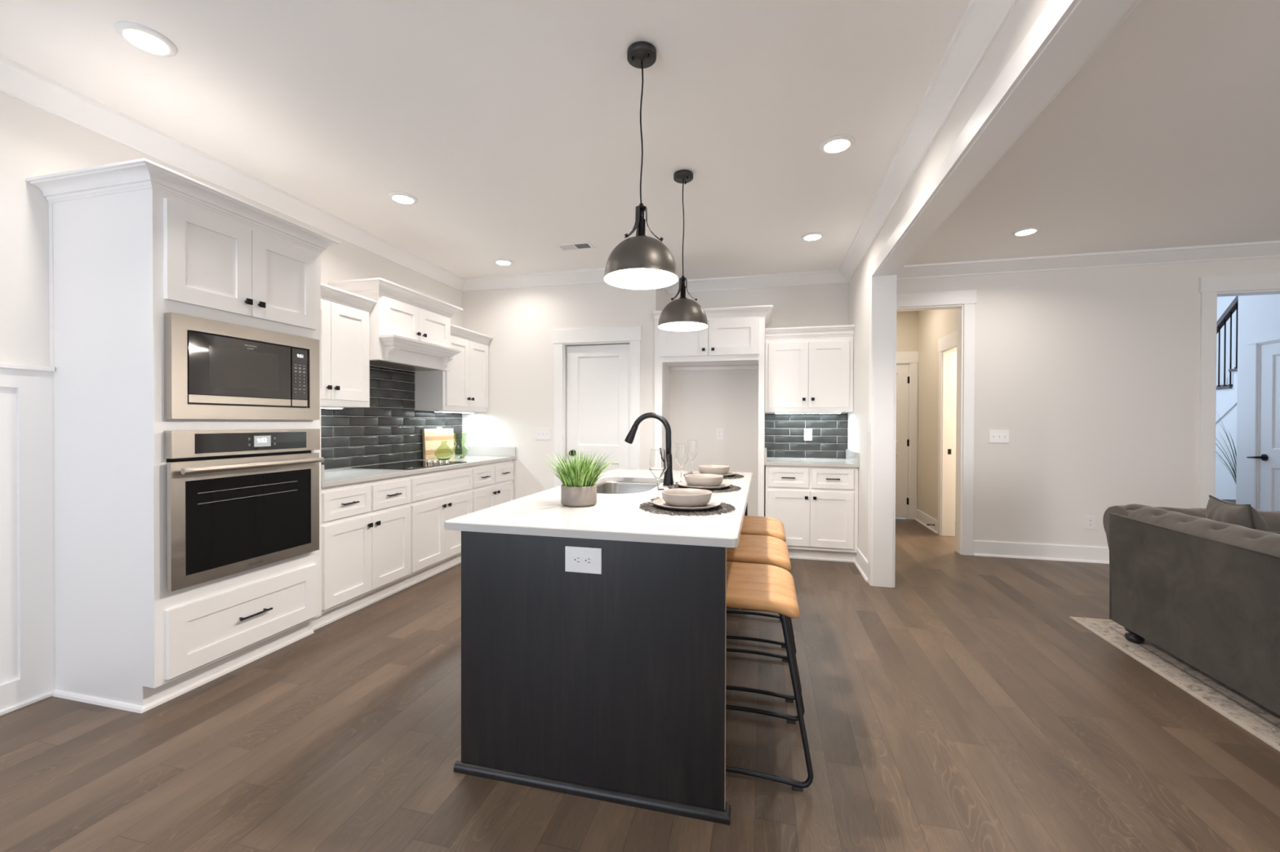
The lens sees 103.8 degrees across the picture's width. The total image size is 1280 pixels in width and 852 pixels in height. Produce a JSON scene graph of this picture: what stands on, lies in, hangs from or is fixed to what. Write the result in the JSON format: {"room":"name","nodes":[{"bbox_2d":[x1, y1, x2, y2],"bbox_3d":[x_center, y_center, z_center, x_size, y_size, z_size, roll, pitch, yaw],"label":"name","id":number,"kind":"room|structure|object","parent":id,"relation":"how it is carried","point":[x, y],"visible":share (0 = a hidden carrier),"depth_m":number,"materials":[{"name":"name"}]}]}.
{"room":"kitchen","nodes":[
{"label":"kitchen","id":0,"kind":"room"},
{"bbox_2d":[0,91,462,469],"bbox_3d":[-2.872,-0.156,2.215,0.150,2.830,8.120,0,0,14],"label":"wall","id":1,"kind":"structure","parent":0,"point":[34,141],"depth_m":2.31,"materials":[{"name":"white paint"}]},
{"bbox_2d":[0,363,54,715],"bbox_3d":[-3.251,0.505,0.302,0.040,1.532,4.214,0,0,14],"label":"wainscoting","id":2,"kind":"structure","parent":1,"relation":"attached to","point":[26,416],"depth_m":2.26,"materials":[{"name":"white paint"}]},
{"bbox_2d":[320,283,377,407],"bbox_3d":[-2.277,-0.546,3.502,0.381,0.811,0.757,0,0,14],"label":"upper cabinet","id":3,"kind":"object","parent":1,"relation":"attached to","point":[344,315],"visible":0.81,"depth_m":3.60,"materials":[{"name":"white paint"}]},
{"bbox_2d":[320,405,343,408],"bbox_3d":[-2.291,-0.139,3.514,0.060,0.026,0.480,0,0,14],"label":"light","id":4,"kind":"object","parent":3,"relation":"attached to","point":[322,406],"visible":0.29,"depth_m":3.63,"materials":[{"name":"white plastic"}]},
{"bbox_2d":[320,365,462,470],"bbox_3d":[-2.253,-0.090,4.372,0.012,0.841,2.408,0,0,14],"label":"tile backsplash","id":5,"kind":"structure","parent":1,"relation":"attached to","point":[389,430],"depth_m":4.37,"materials":[{"name":"grey tile"}]},
{"bbox_2d":[327,277,462,372],"bbox_3d":[-2.005,-0.808,4.288,0.527,0.595,1.057,0,0,14],"label":"range hood","id":6,"kind":"object","parent":1,"relation":"attached to","point":[410,330],"visible":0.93,"depth_m":4.08,"materials":[{"name":"white paint"}]},
{"bbox_2d":[414,324,493,412],"bbox_3d":[-1.875,-0.556,5.126,0.381,0.811,0.782,0,0,14],"label":"upper cabinet","id":7,"kind":"object","parent":1,"relation":"attached to","point":[464,388],"visible":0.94,"depth_m":4.97,"materials":[{"name":"white paint"}]},
{"bbox_2d":[433,410,475,413],"bbox_3d":[-1.889,-0.149,5.135,0.060,0.026,0.620,0,0,14],"label":"light","id":8,"kind":"object","parent":7,"relation":"attached to","point":[446,411],"visible":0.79,"depth_m":5.05,"materials":[{"name":"white plastic"}]},
{"bbox_2d":[0,0,1018,293],"bbox_3d":[-0.816,-1.507,1.697,4.078,0.110,8.120,0,0,14],"label":"trim","id":9,"kind":"structure","parent":1,"relation":"attached to","point":[982,21],"depth_m":2.86,"materials":[{"name":"white paint"}]},
{"bbox_2d":[462,282,666,499],"bbox_3d":[-0.833,-0.174,5.584,2.186,2.830,0.600,0,0,14],"label":"wall","id":10,"kind":"structure","parent":0,"point":[521,322],"depth_m":5.35,"materials":[{"name":"white paint"}]},
{"bbox_2d":[535,428,551,439],"bbox_3d":[-1.027,0.086,5.318,0.170,0.122,0.012,0,0,14],"label":"light switch","id":11,"kind":"object","parent":10,"relation":"attached to","point":[540,433],"visible":1,"depth_m":5.32,"materials":[{"name":"white plastic"}]},
{"bbox_2d":[552,326,641,487],"bbox_3d":[-0.437,0.120,5.233,0.953,2.250,0.154,0,0,14],"label":"trim","id":12,"kind":"structure","parent":10,"relation":"attached to","point":[631,335],"depth_m":5.17,"materials":[{"name":"white paint"}]},
{"bbox_2d":[566,344,629,473],"bbox_3d":[-0.440,0.198,5.211,0.700,2.077,0.109,0,0,14],"label":"door","id":13,"kind":"structure","parent":10,"relation":"in","point":[597,376],"depth_m":5.23,"materials":[{"name":"white paint"}]},
{"bbox_2d":[0,0,1279,280],"bbox_3d":[2.024,-1.624,0.956,10.346,0.150,8.450,0,0,14],"label":"ceiling","id":14,"kind":"structure","parent":0,"point":[513,126],"depth_m":2.53,"materials":[{"name":"white paint"}]},
{"bbox_2d":[113,21,177,57],"bbox_3d":[-2.002,-1.561,2.037,0.186,0.012,0.186,0,0,14],"label":"recessed light","id":15,"kind":"object","parent":14,"relation":"in","point":[145,39],"visible":1,"depth_m":2.02,"materials":[{"name":"white paint"}]},
{"bbox_2d":[387,191,417,204],"bbox_3d":[-1.639,-1.570,3.474,0.186,0.012,0.186,0,0,14],"label":"recessed light","id":16,"kind":"object","parent":14,"relation":"in","point":[399,197],"visible":1,"depth_m":3.46,"materials":[{"name":"white"}]},
{"bbox_2d":[493,258,513,266],"bbox_3d":[-1.320,-1.579,4.851,0.186,0.012,0.186,0,0,14],"label":"recessed light","id":17,"kind":"object","parent":14,"relation":"in","point":[499,261],"visible":1,"depth_m":4.83,"materials":[{"name":"white"}]},
{"bbox_2d":[555,241,595,251],"bbox_3d":[-0.568,-1.577,4.414,0.310,0.006,0.165,0,0,14],"label":"ceiling vent","id":18,"kind":"object","parent":14,"relation":"in","point":[587,245],"visible":1,"depth_m":4.41,"materials":[{"name":"white metal"}]},
{"bbox_2d":[604,41,678,289],"bbox_3d":[0.006,-1.087,2.099,0.312,0.950,0.312,0,0,14],"label":"pendant light","id":19,"kind":"object","parent":14,"relation":"hanging from","point":[640,261],"visible":1,"depth_m":2.06,"materials":[{"name":"grey metal"}]},
{"bbox_2d":[635,203,645,236],"bbox_3d":[0.005,-0.855,2.100,0.052,0.148,0.052,0,0,14],"label":"socket","id":20,"kind":"object","parent":19,"relation":"attached to","point":[640,222],"depth_m":2.09,"materials":[{"name":"black metal"}]},
{"bbox_2d":[657,169,707,331],"bbox_3d":[0.269,-1.093,3.131,0.312,0.950,0.312,0,0,-5],"label":"pendant light","id":21,"kind":"object","parent":14,"relation":"hanging from","point":[682,313],"visible":1,"depth_m":3.07,"materials":[{"name":"grey metal"}]},
{"bbox_2d":[679,275,687,298],"bbox_3d":[0.268,-0.861,3.132,0.052,0.148,0.052,0,0,-5],"label":"socket","id":22,"kind":"object","parent":21,"relation":"attached to","point":[682,288],"depth_m":3.12,"materials":[{"name":"black metal"}]},
{"bbox_2d":[800,232,824,240],"bbox_3d":[1.431,-1.567,4.164,0.186,0.012,0.186,0,0,14],"label":"recessed light","id":23,"kind":"object","parent":14,"relation":"in","point":[811,236],"visible":1,"depth_m":4.15,"materials":[{"name":"white"}]},
{"bbox_2d":[819,134,855,154],"bbox_3d":[1.094,-1.558,2.789,0.186,0.012,0.186,0,0,14],"label":"recessed light","id":24,"kind":"object","parent":14,"relation":"in","point":[837,144],"visible":1,"depth_m":2.77,"materials":[{"name":"white"}]},
{"bbox_2d":[1011,226,1040,236],"bbox_3d":[3.106,-1.561,4.042,0.186,0.012,0.186,0,0,14],"label":"recessed light","id":25,"kind":"object","parent":14,"relation":"in","point":[1026,231],"visible":1,"depth_m":4.02,"materials":[{"name":"white"}]},
{"bbox_2d":[0,517,1279,851],"bbox_3d":[2.563,1.317,3.185,10.346,0.100,13.000,0,0,14],"label":"floor","id":26,"kind":"structure","parent":0,"point":[960,705],"depth_m":1.99,"materials":[{"name":"brown wood"}]},
{"bbox_2d":[26,158,342,713],"bbox_3d":[-2.304,0.068,2.680,0.730,2.379,1.011,0,0,14],"label":"tall cabinet","id":27,"kind":"object","parent":26,"relation":"on","point":[133,242],"visible":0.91,"depth_m":2.30,"materials":[{"name":"white paint"}]},
{"bbox_2d":[164,312,319,419],"bbox_3d":[-2.198,-0.271,2.645,0.446,0.471,0.761,0,0,14],"label":"microwave","id":28,"kind":"object","parent":27,"relation":"in","point":[214,370],"visible":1,"depth_m":2.50,"materials":[{"name":"silver metal"}]},
{"bbox_2d":[164,428,324,591],"bbox_3d":[-2.213,0.374,2.649,0.620,0.711,0.770,0,0,14],"label":"oven","id":29,"kind":"object","parent":27,"relation":"in","point":[237,501],"visible":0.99,"depth_m":2.49,"materials":[{"name":"silver metal"}]},
{"bbox_2d":[311,475,410,631],"bbox_3d":[-2.135,0.811,3.509,0.657,0.882,0.822,0,0,14],"label":"base cabinet","id":30,"kind":"object","parent":26,"relation":"on","point":[366,526],"visible":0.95,"depth_m":3.38,"materials":[{"name":"white paint"}]},
{"bbox_2d":[320,446,515,488],"bbox_3d":[-1.943,0.295,4.293,0.656,0.137,2.444,0,0,14],"label":"countertop","id":31,"kind":"structure","parent":30,"relation":"on","point":[476,455],"depth_m":3.92,"materials":[{"name":"white stone"}]},
{"bbox_2d":[351,460,466,470],"bbox_3d":[-1.932,0.315,4.275,0.535,0.035,0.765,0,0,14],"label":"cooktop","id":32,"kind":"object","parent":31,"relation":"in","point":[408,465],"visible":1,"depth_m":4.22,"materials":[{"name":"black glass"}]},
{"bbox_2d":[422,428,453,459],"bbox_3d":[-2.042,0.177,5.102,0.042,0.300,0.472,0,0,14],"label":"cutting board","id":33,"kind":"object","parent":31,"relation":"on","point":[432,438],"visible":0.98,"depth_m":5.01,"materials":[{"name":"brown wood"}]},
{"bbox_2d":[434,440,453,460],"bbox_3d":[-1.910,0.237,4.890,0.174,0.183,0.174,0,0,14],"label":"vase","id":34,"kind":"object","parent":31,"relation":"on","point":[443,452],"visible":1,"depth_m":4.84,"materials":[{"name":"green glass"}]},
{"bbox_2d":[452,432,467,457],"bbox_3d":[-1.846,0.199,5.149,0.156,0.255,0.156,0,0,14],"label":"vase","id":35,"kind":"object","parent":31,"relation":"on","point":[460,450],"visible":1,"depth_m":5.10,"materials":[{"name":"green glass"}]},
{"bbox_2d":[403,466,472,588],"bbox_3d":[-1.936,0.806,4.313,0.657,0.882,0.833,0,0,14],"label":"base cabinet","id":36,"kind":"object","parent":26,"relation":"on","point":[437,497],"visible":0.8,"depth_m":4.14,"materials":[{"name":"white paint"}]},
{"bbox_2d":[471,459,513,512],"bbox_3d":[-1.741,0.801,5.099,0.657,0.882,0.785,0,0,14],"label":"base cabinet","id":37,"kind":"object","parent":26,"relation":"on","point":[492,482],"visible":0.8,"depth_m":4.97,"materials":[{"name":"white paint"}]},
{"bbox_2d":[453,502,747,825],"bbox_3d":[0.063,0.822,2.780,1.006,0.883,2.191,0,0,14],"label":"kitchen island","id":38,"kind":"object","parent":26,"relation":"on","point":[609,686],"visible":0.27,"depth_m":1.72,"materials":[{"name":"black wood"}]},
{"bbox_2d":[564,546,601,573],"bbox_3d":[-0.196,0.462,1.729,0.132,0.088,0.007,0,0,14],"label":"wall outlet","id":39,"kind":"object","parent":38,"relation":"attached to","point":[577,559],"visible":1,"depth_m":1.73,"materials":[{"name":"white plastic"}]},
{"bbox_2d":[573,555,581,564],"bbox_3d":[-0.215,0.462,1.731,0.027,0.034,0.002,0,0,14],"label":"socket","id":40,"kind":"object","parent":39,"relation":"attached to","point":[577,558],"depth_m":1.73,"materials":[{"name":"grey plastic"}]},
{"bbox_2d":[584,555,591,565],"bbox_3d":[-0.177,0.462,1.722,0.027,0.034,0.002,0,0,14],"label":"socket","id":41,"kind":"object","parent":39,"relation":"attached to","point":[588,559],"depth_m":1.72,"materials":[{"name":"grey plastic"}]},
{"bbox_2d":[444,469,752,547],"bbox_3d":[0.054,0.364,2.793,1.072,0.030,2.200,0,0,14],"label":"island countertop","id":42,"kind":"structure","parent":38,"relation":"on","point":[614,517],"depth_m":1.92,"materials":[{"name":"white stone"}]},
{"bbox_2d":[541,449,618,506],"bbox_3d":[-0.266,0.224,2.245,0.378,0.256,0.350,0,0,-27],"label":"potted grass","id":43,"kind":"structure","parent":42,"relation":"on","point":[578,489],"depth_m":2.19,"materials":[{"name":"green plant"}]},
{"bbox_2d":[560,484,596,506],"bbox_3d":[-0.273,0.307,2.249,0.159,0.088,0.159,0,0,14],"label":"pot","id":44,"kind":"object","parent":43,"relation":"attached to","point":[571,495],"depth_m":2.18,"materials":[{"name":"beige ceramic"}]},
{"bbox_2d":[596,481,661,493],"bbox_3d":[-0.107,0.467,2.985,0.470,0.178,0.827,0,0,14],"label":"sink","id":45,"kind":"object","parent":42,"relation":"in","point":[607,487],"visible":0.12,"depth_m":3.37,"materials":[{"name":"silver metal"}]},
{"bbox_2d":[624,412,674,485],"bbox_3d":[0.052,0.133,2.967,0.300,0.428,0.083,0,0,14],"label":"kitchen faucet","id":46,"kind":"object","parent":42,"relation":"on","point":[668,477],"visible":0.9,"depth_m":2.94,"materials":[{"name":"black metal"}]},
{"bbox_2d":[648,448,666,500],"bbox_3d":[0.086,0.232,2.386,0.086,0.240,0.086,0,0,14],"label":"wine glass","id":47,"kind":"object","parent":42,"relation":"on","point":[658,464],"visible":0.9,"depth_m":2.36,"materials":[{"name":"clear glass"}]},
{"bbox_2d":[674,443,688,483],"bbox_3d":[0.252,0.228,3.066,0.086,0.240,0.086,0,0,-26],"label":"wine glass","id":48,"kind":"object","parent":42,"relation":"on","point":[681,455],"visible":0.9,"depth_m":3.04,"materials":[{"name":"clear glass"}]},
{"bbox_2d":[639,501,735,515],"bbox_3d":[0.205,0.349,2.177,0.415,0.007,0.412,0,0,-21],"label":"placemat","id":49,"kind":"object","parent":42,"relation":"on","point":[646,507],"visible":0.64,"depth_m":2.08,"materials":[{"name":"grey wicker"}]},
{"bbox_2d":[652,497,720,510],"bbox_3d":[0.203,0.338,2.177,0.296,0.018,0.296,0,0,14],"label":"dinner plate","id":50,"kind":"object","parent":49,"relation":"on","point":[660,502],"visible":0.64,"depth_m":2.14,"materials":[{"name":"beige ceramic"}]},
{"bbox_2d":[662,488,711,507],"bbox_3d":[0.203,0.313,2.177,0.217,0.058,0.217,0,0,14],"label":"bowl","id":51,"kind":"object","parent":50,"relation":"on","point":[679,497],"visible":1,"depth_m":2.10,"materials":[{"name":"beige ceramic"}]},
{"bbox_2d":[687,440,697,473],"bbox_3d":[0.383,0.224,3.677,0.086,0.240,0.086,0,0,24],"label":"wine glass","id":52,"kind":"object","parent":42,"relation":"on","point":[692,446],"visible":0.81,"depth_m":3.65,"materials":[{"name":"clear glass"}]},
{"bbox_2d":[666,483,741,493],"bbox_3d":[0.361,0.345,2.833,0.412,0.007,0.415,0,0,-5],"label":"placemat","id":53,"kind":"object","parent":42,"relation":"on","point":[731,488],"visible":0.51,"depth_m":2.77,"materials":[{"name":"grey wicker"}]},
{"bbox_2d":[677,481,730,488],"bbox_3d":[0.360,0.334,2.831,0.296,0.018,0.296,0,0,29],"label":"dinner plate","id":54,"kind":"object","parent":53,"relation":"on","point":[685,484],"visible":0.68,"depth_m":2.74,"materials":[{"name":"beige ceramic"}]},
{"bbox_2d":[684,474,723,487],"bbox_3d":[0.360,0.309,2.830,0.217,0.058,0.217,0,0,29],"label":"bowl","id":55,"kind":"object","parent":54,"relation":"on","point":[692,480],"visible":0.94,"depth_m":2.75,"materials":[{"name":"beige ceramic"}]},
{"bbox_2d":[683,473,744,479],"bbox_3d":[0.505,0.341,3.458,0.415,0.007,0.412,0,0,10],"label":"placemat","id":56,"kind":"object","parent":42,"relation":"on","point":[735,476],"visible":0.32,"depth_m":3.40,"materials":[{"name":"grey wicker"}]},
{"bbox_2d":[692,471,735,476],"bbox_3d":[0.507,0.330,3.457,0.296,0.018,0.296,1,1,45],"label":"dinner plate","id":57,"kind":"object","parent":56,"relation":"on","point":[729,473],"visible":0.36,"depth_m":3.47,"materials":[{"name":"beige ceramic"}]},
{"bbox_2d":[697,465,729,475],"bbox_3d":[0.507,0.305,3.456,0.217,0.058,0.217,1,1,45],"label":"bowl","id":58,"kind":"object","parent":57,"relation":"on","point":[703,469],"visible":0.91,"depth_m":3.38,"materials":[{"name":"beige ceramic"}]},
{"bbox_2d":[653,305,773,516],"bbox_3d":[0.761,0.063,5.129,1.131,2.372,0.716,0,0,14],"label":"tall cabinet","id":59,"kind":"object","parent":26,"relation":"on","point":[733,338],"visible":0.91,"depth_m":4.83,"materials":[{"name":"white paint"}]},
{"bbox_2d":[725,515,794,648],"bbox_3d":[0.682,0.924,3.111,0.509,0.676,0.465,0,0,14],"label":"bar stool","id":60,"kind":"object","parent":26,"relation":"on","point":[752,525],"visible":0.42,"depth_m":2.96,"materials":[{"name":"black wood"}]},
{"bbox_2d":[725,533,801,702],"bbox_3d":[0.544,0.927,2.554,0.509,0.676,0.465,0,0,14],"label":"bar stool","id":61,"kind":"object","parent":26,"relation":"on","point":[751,548],"visible":0.48,"depth_m":2.39,"materials":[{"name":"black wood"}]},
{"bbox_2d":[725,561,813,791],"bbox_3d":[0.406,0.931,1.999,0.509,0.676,0.465,0,0,14],"label":"bar stool","id":62,"kind":"object","parent":26,"relation":"on","point":[749,586],"visible":0.53,"depth_m":1.81,"materials":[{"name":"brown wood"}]},
{"bbox_2d":[764,465,857,562],"bbox_3d":[1.653,0.811,4.936,0.817,0.882,0.662,0,0,14],"label":"base cabinet","id":63,"kind":"object","parent":26,"relation":"on","point":[816,508],"visible":0.88,"depth_m":4.64,"materials":[{"name":"white paint"}]},
{"bbox_2d":[764,448,859,467],"bbox_3d":[1.653,0.303,4.940,0.829,0.133,0.657,0,0,14],"label":"countertop","id":64,"kind":"structure","parent":63,"relation":"on","point":[852,458],"depth_m":4.71,"materials":[{"name":"white stone"}]},
{"bbox_2d":[1069,616,1279,751],"bbox_3d":[3.647,1.279,1.371,2.500,0.007,3.400,0,0,14],"label":"area rug","id":65,"kind":"object","parent":26,"relation":"on","point":[1262,722],"visible":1,"depth_m":2.47,"materials":[{"name":"beige carpet"}]},
{"bbox_2d":[1102,503,1279,715],"bbox_3d":[3.034,0.871,1.873,0.944,0.798,2.363,0,0,14],"label":"sofa","id":66,"kind":"object","parent":65,"relation":"on","point":[1205,592],"visible":0.91,"depth_m":2.42,"materials":[{"name":"grey fabric"}]},
{"bbox_2d":[1205,494,1269,532],"bbox_3d":[3.094,0.589,2.591,0.198,0.417,0.367,0,0,28],"label":"throw pillow","id":67,"kind":"object","parent":66,"relation":"on","point":[1216,509],"visible":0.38,"depth_m":2.51,"materials":[{"name":"grey fabric"}]},
{"bbox_2d":[1215,417,1236,504],"bbox_3d":[6.699,0.509,5.662,1.024,1.503,0.955,0,0,-12],"label":"floor plant","id":68,"kind":"object","parent":26,"relation":"on","point":[1232,501],"visible":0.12,"depth_m":5.66,"materials":[{"name":"green plant"}]},
{"bbox_2d":[1214,296,1238,500],"bbox_3d":[7.728,-0.230,6.305,1.215,3.588,3.316,0,0,14],"label":"wall","id":69,"kind":"structure","parent":26,"relation":"on","point":[1226,393],"depth_m":6.06,"materials":[{"name":"white paint"}]},
{"bbox_2d":[896,311,956,505],"bbox_3d":[3.745,-0.144,6.726,2.368,2.780,0.120,0,0,14],"label":"wall","id":70,"kind":"structure","parent":0,"point":[907,322],"depth_m":6.70,"materials":[{"name":"beige paint"}]},
{"bbox_2d":[895,364,909,518],"bbox_3d":[3.208,0.205,6.819,0.812,2.054,0.051,0,0,14],"label":"door","id":71,"kind":"structure","parent":70,"relation":"in","point":[902,442],"depth_m":6.73,"materials":[{"name":"white paint"}]},
{"bbox_2d":[896,351,918,519],"bbox_3d":[3.209,0.126,6.848,1.029,2.235,0.144,0,0,14],"label":"trim","id":72,"kind":"structure","parent":70,"relation":"attached to","point":[910,358],"depth_m":6.68,"materials":[{"name":"white paint"}]},
{"bbox_2d":[916,309,956,519],"bbox_3d":[3.547,-0.139,5.827,0.130,2.780,1.720,0,0,14],"label":"wall","id":73,"kind":"structure","parent":0,"point":[933,325],"depth_m":6.21,"materials":[{"name":"beige paint"}]},
{"bbox_2d":[915,508,937,533],"bbox_3d":[3.567,1.176,6.260,0.029,0.145,0.885,0,0,14],"label":"baseboard","id":74,"kind":"structure","parent":73,"relation":"attached to","point":[922,517],"depth_m":6.23,"materials":[{"name":"white paint"}]},
{"bbox_2d":[937,330,956,536],"bbox_3d":[3.423,0.127,5.380,0.154,2.255,0.904,0,0,14],"label":"door","id":75,"kind":"structure","parent":73,"relation":"attached to","point":[947,345],"depth_m":5.71,"materials":[{"name":"white paint"}]},
{"bbox_2d":[848,0,1049,582],"bbox_3d":[1.215,-0.138,1.202,0.173,2.830,8.120,0,0,14],"label":"wall","id":76,"kind":"structure","parent":0,"point":[1025,13],"depth_m":3.40,"materials":[{"name":"white paint"}]},
{"bbox_2d":[867,0,1141,587],"bbox_3d":[1.091,0.013,0.642,0.180,2.535,6.971,0,0,14],"label":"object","id":77,"kind":"structure","parent":76,"relation":"attached to","point":[1066,34],"depth_m":2.34,"materials":[{"name":"white paint"}]},
{"bbox_2d":[897,240,1279,279],"bbox_3d":[4.081,-1.485,0.483,5.724,0.110,8.120,0,0,14],"label":"trim","id":78,"kind":"structure","parent":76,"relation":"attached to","point":[1271,249],"depth_m":4.58,"materials":[{"name":"white paint"}]},
{"bbox_2d":[666,257,1279,547],"bbox_3d":[3.024,-1.444,4.995,9.946,5.400,0.130,0,0,14],"label":"wall","id":79,"kind":"structure","parent":0,"point":[1092,375],"depth_m":4.71,"materials":[{"name":"white paint"}]},
{"bbox_2d":[715,428,723,439],"bbox_3d":[0.867,0.088,5.469,0.078,0.122,0.007,0,0,14],"label":"wall outlet","id":80,"kind":"object","parent":79,"relation":"attached to","point":[719,432],"visible":1,"depth_m":5.47,"materials":[{"name":"white plastic"}]},
{"bbox_2d":[764,412,847,458],"bbox_3d":[1.730,0.098,5.252,0.824,0.476,0.012,0,0,14],"label":"tile backsplash","id":81,"kind":"structure","parent":79,"relation":"attached to","point":[784,433],"depth_m":5.25,"materials":[{"name":"grey tile"}]},
{"bbox_2d":[804,428,812,440],"bbox_3d":[1.754,0.091,5.238,0.078,0.122,0.007,0,0,14],"label":"wall outlet","id":82,"kind":"object","parent":81,"relation":"attached to","point":[807,432],"visible":1,"depth_m":5.24,"materials":[{"name":"white plastic"}]},
{"bbox_2d":[764,324,854,413],"bbox_3d":[1.687,-0.553,5.064,0.825,0.826,0.389,0,0,14],"label":"upper cabinet","id":83,"kind":"object","parent":79,"relation":"attached to","point":[808,369],"visible":1,"depth_m":4.92,"materials":[{"name":"white paint"}]},
{"bbox_2d":[774,412,841,413],"bbox_3d":[1.691,-0.139,5.071,0.640,0.026,0.060,0,0,14],"label":"light","id":84,"kind":"object","parent":83,"relation":"attached to","point":[775,412],"visible":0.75,"depth_m":5.05,"materials":[{"name":"white plastic"}]},
{"bbox_2d":[775,413,840,413],"bbox_3d":[1.691,-0.127,5.072,0.624,0.003,0.040,0,0,14],"label":"diffuser","id":85,"kind":"object","parent":84,"relation":"attached to","point":[775,413],"depth_m":5.05,"materials":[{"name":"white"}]},
{"bbox_2d":[896,289,977,555],"bbox_3d":[2.773,-0.033,5.054,1.020,2.575,0.154,0,0,14],"label":"trim","id":86,"kind":"structure","parent":79,"relation":"attached to","point":[964,301],"depth_m":4.89,"materials":[{"name":"white paint"}]},
{"bbox_2d":[989,430,1009,443],"bbox_3d":[3.454,0.101,4.825,0.170,0.122,0.012,0,0,14],"label":"light switch","id":87,"kind":"object","parent":79,"relation":"attached to","point":[995,436],"visible":1,"depth_m":4.83,"materials":[{"name":"white plastic"}]},
{"bbox_2d":[973,540,1109,564],"bbox_3d":[4.093,1.188,4.665,1.760,0.145,0.029,0,0,14],"label":"baseboard","id":88,"kind":"structure","parent":79,"relation":"attached to","point":[980,548],"depth_m":4.74,"materials":[{"name":"white paint"}]},
{"bbox_2d":[1084,515,1095,528],"bbox_3d":[4.174,0.894,4.654,0.078,0.122,0.007,0,0,14],"label":"wall outlet","id":89,"kind":"object","parent":79,"relation":"attached to","point":[1090,521],"visible":1,"depth_m":4.65,"materials":[{"name":"white plastic"}]},
{"bbox_2d":[1198,272,1279,508],"bbox_3d":[5.512,-0.024,4.375,1.129,2.581,0.154,0,0,14],"label":"trim","id":90,"kind":"structure","parent":79,"relation":"attached to","point":[1211,288],"depth_m":4.42,"materials":[{"name":"white paint"}]},
{"bbox_2d":[1216,296,1235,386],"bbox_3d":[8.360,-1.437,6.058,0.100,5.400,4.500,0,0,14],"label":"wall","id":91,"kind":"structure","parent":0,"point":[1223,303],"depth_m":7.40,"materials":[{"name":"white paint"}]},
{"bbox_2d":[1235,293,1279,504],"bbox_3d":[6.992,-1.380,4.550,1.830,5.300,0.915,0,0,14],"label":"wall","id":92,"kind":"structure","parent":0,"point":[1259,316],"depth_m":5.12,"materials":[{"name":"white paint"}]},
{"bbox_2d":[1246,342,1279,511],"bbox_3d":[6.077,0.227,4.721,0.103,2.058,0.674,0,0,14],"label":"door","id":93,"kind":"structure","parent":92,"relation":"in","point":[1268,457],"depth_m":4.89,"materials":[{"name":"white paint"}]},
{"bbox_2d":[1247,337,1279,511],"bbox_3d":[6.114,0.214,4.683,0.124,2.105,0.824,0,0,14],"label":"trim","id":94,"kind":"structure","parent":92,"relation":"attached to","point":[1254,347],"depth_m":5.02,"materials":[{"name":"white paint"}]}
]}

